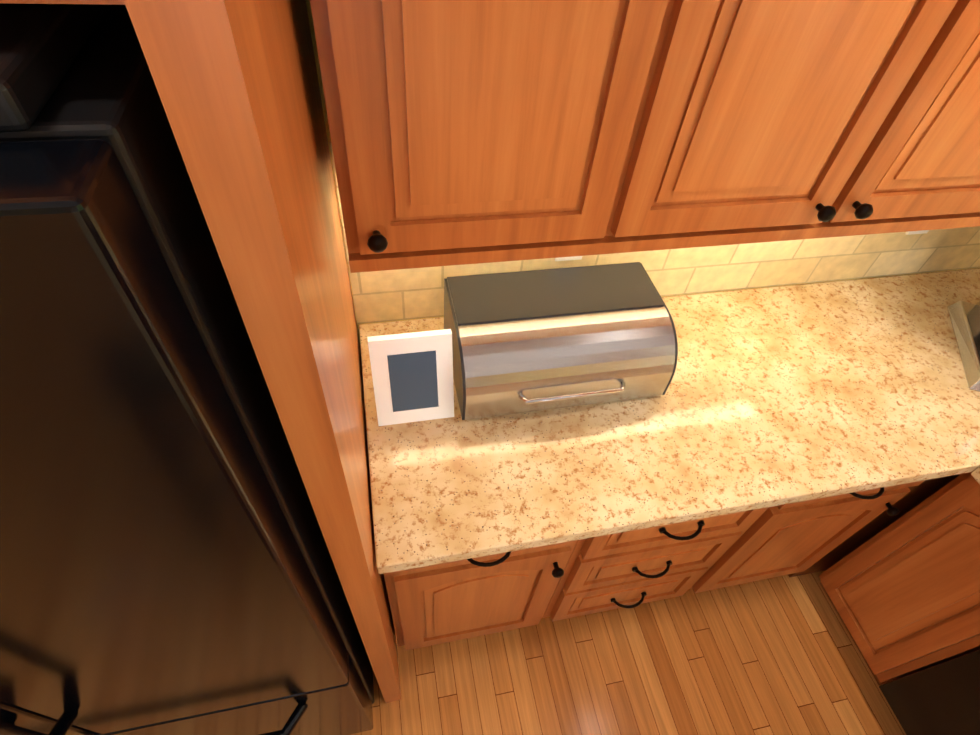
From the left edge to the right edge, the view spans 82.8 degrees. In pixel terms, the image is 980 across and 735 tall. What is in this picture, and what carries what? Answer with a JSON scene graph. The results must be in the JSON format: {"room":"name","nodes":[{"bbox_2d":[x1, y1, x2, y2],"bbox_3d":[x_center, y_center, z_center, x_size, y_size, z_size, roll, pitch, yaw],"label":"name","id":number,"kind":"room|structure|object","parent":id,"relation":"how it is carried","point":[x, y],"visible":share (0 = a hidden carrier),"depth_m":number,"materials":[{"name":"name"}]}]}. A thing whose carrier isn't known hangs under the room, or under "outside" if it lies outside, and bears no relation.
{"room":"kitchen","nodes":[
{"label":"kitchen","id":0,"kind":"room"},
{"bbox_2d":[351,570,905,734],"bbox_3d":[-0.305,3.612,-0.525,5.720,0.060,8.320,-6,50,-11],"label":"floor","id":1,"kind":"structure","parent":0,"point":[780,655],"depth_m":1.77,"materials":[{"name":"brown wood"}]},
{"bbox_2d":[0,3,373,734],"bbox_3d":[-0.783,0.270,1.074,0.915,1.805,0.815,-6,50,-11],"label":"fridge","id":2,"kind":"object","parent":1,"relation":"on","point":[166,565],"visible":0.92,"depth_m":0.48,"materials":[{"name":"black metal"}]},
{"bbox_2d":[0,0,400,702],"bbox_3d":[-0.772,0.051,0.873,1.236,2.395,0.776,-6,50,-11],"label":"tall cabinet","id":3,"kind":"object","parent":1,"relation":"on","point":[236,82],"visible":0.69,"depth_m":0.48,"materials":[{"name":"brown wood"}]},
{"bbox_2d":[384,540,576,649],"bbox_3d":[-0.085,0.411,1.637,0.453,0.868,0.632,-6,50,-11],"label":"base cabinet","id":4,"kind":"object","parent":1,"relation":"on","point":[435,604],"visible":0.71,"depth_m":1.40,"materials":[{"name":"brown wood"}]},
{"bbox_2d":[543,507,767,620],"bbox_3d":[0.377,0.360,1.723,0.488,0.868,0.632,-6,50,-11],"label":"base cabinet","id":5,"kind":"object","parent":1,"relation":"on","point":[632,569],"visible":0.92,"depth_m":1.49,"materials":[{"name":"brown wood"}]},
{"bbox_2d":[689,480,924,592],"bbox_3d":[0.839,0.309,1.809,0.453,0.868,0.632,-6,50,-11],"label":"base cabinet","id":6,"kind":"object","parent":1,"relation":"on","point":[783,539],"visible":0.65,"depth_m":1.58,"materials":[{"name":"brown wood"}]},
{"bbox_2d":[788,474,960,577],"bbox_3d":[1.356,0.231,1.924,0.609,0.868,0.575,-6,50,-11],"label":"base cabinet","id":7,"kind":"object","parent":1,"relation":"on","point":[915,496],"visible":0.08,"depth_m":1.72,"materials":[{"name":"brown wood"}]},
{"bbox_2d":[819,472,979,684],"bbox_3d":[1.444,0.602,1.613,0.631,0.868,0.333,-6,50,-11],"label":"base cabinet","id":8,"kind":"object","parent":1,"relation":"on","point":[903,593],"visible":1,"depth_m":1.53,"materials":[{"name":"brown wood"}]},
{"bbox_2d":[879,649,979,734],"bbox_3d":[1.539,0.950,1.324,0.625,0.866,0.582,-6,50,-11],"label":"dishwasher","id":9,"kind":"object","parent":1,"relation":"on","point":[943,698],"visible":1,"depth_m":1.49,"materials":[{"name":"black"}]},
{"bbox_2d":[306,0,974,341],"bbox_3d":[-1.037,-0.277,1.115,5.720,2.420,0.120,-6,50,-11],"label":"wall","id":10,"kind":"structure","parent":0,"point":[308,5],"depth_m":1.05,"materials":[{"name":"paint"}]},
{"bbox_2d":[310,0,737,272],"bbox_3d":[0.012,-0.565,0.738,0.495,0.760,0.333,-6,50,-11],"label":"upper cabinet","id":11,"kind":"object","parent":10,"relation":"attached to","point":[463,132],"depth_m":0.76,"materials":[{"name":"brown wood"}]},
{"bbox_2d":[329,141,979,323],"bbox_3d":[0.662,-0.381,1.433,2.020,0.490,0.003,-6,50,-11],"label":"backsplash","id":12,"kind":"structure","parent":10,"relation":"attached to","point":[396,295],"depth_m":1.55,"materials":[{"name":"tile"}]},
{"bbox_2d":[650,0,979,250],"bbox_3d":[0.586,-0.628,0.845,0.919,0.760,0.333,-6,50,-11],"label":"upper cabinet","id":13,"kind":"object","parent":10,"relation":"attached to","point":[817,118],"depth_m":0.87,"materials":[{"name":"brown wood"}]},
{"bbox_3d":[1.673,1.464,0.892,0.631,0.868,0.778,-6,50,-11],"label":"base cabinet","id":14,"kind":"object","parent":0,"visible":0},
{"bbox_2d":[359,282,979,573],"bbox_3d":[0.384,0.071,1.368,1.350,0.039,0.646,-6,50,-11],"label":"countertop","id":15,"kind":"structure","parent":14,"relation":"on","point":[776,396],"depth_m":1.26,"materials":[{"name":"beige stone"}]},
{"bbox_2d":[367,329,453,425],"bbox_3d":[-0.170,0.004,1.210,0.170,0.210,0.130,-6,50,-11],"label":"photo frame","id":16,"kind":"object","parent":15,"relation":"on","point":[412,375],"visible":1,"depth_m":1.18,"materials":[{"name":"white"}]},
{"bbox_2d":[444,262,677,419],"bbox_3d":[0.159,-0.058,1.306,0.492,0.190,0.307,-6,50,-11],"label":"bread box","id":17,"kind":"object","parent":15,"relation":"on","point":[533,340],"visible":0.96,"depth_m":1.24,"materials":[{"name":"silver metal"}]},
{"bbox_2d":[827,268,979,483],"bbox_3d":[1.601,0.840,0.819,0.664,0.039,2.978,-6,50,-11],"label":"countertop","id":18,"kind":"structure","parent":14,"relation":"on","point":[910,314],"depth_m":1.58,"materials":[{"name":"beige stone"}]},
{"bbox_2d":[947,301,979,391],"bbox_3d":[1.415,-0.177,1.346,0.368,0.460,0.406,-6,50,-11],"label":"toaster","id":19,"kind":"object","parent":18,"relation":"on","point":[965,318],"visible":1,"depth_m":1.53,"materials":[{"name":"silver metal"}]},
{"bbox_3d":[2.073,1.034,0.233,0.003,0.760,4.200,-6,50,-11],"label":"backsplash","id":20,"kind":"structure","parent":0,"visible":0},
{"bbox_2d":[555,256,581,260],"bbox_3d":[0.202,-0.310,1.362,0.070,0.116,0.007,-6,50,-11],"label":"electrical outlet plate","id":21,"kind":"object","parent":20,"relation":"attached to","point":[580,257],"depth_m":1.40,"materials":[{"name":"white plastic"}]},
{"bbox_2d":[905,230,928,234],"bbox_3d":[1.228,-0.423,1.554,0.070,0.116,0.007,-6,50,-11],"label":"electrical outlet plate","id":22,"kind":"object","parent":20,"relation":"attached to","point":[923,231],"depth_m":1.59,"materials":[{"name":"white plastic"}]}
]}

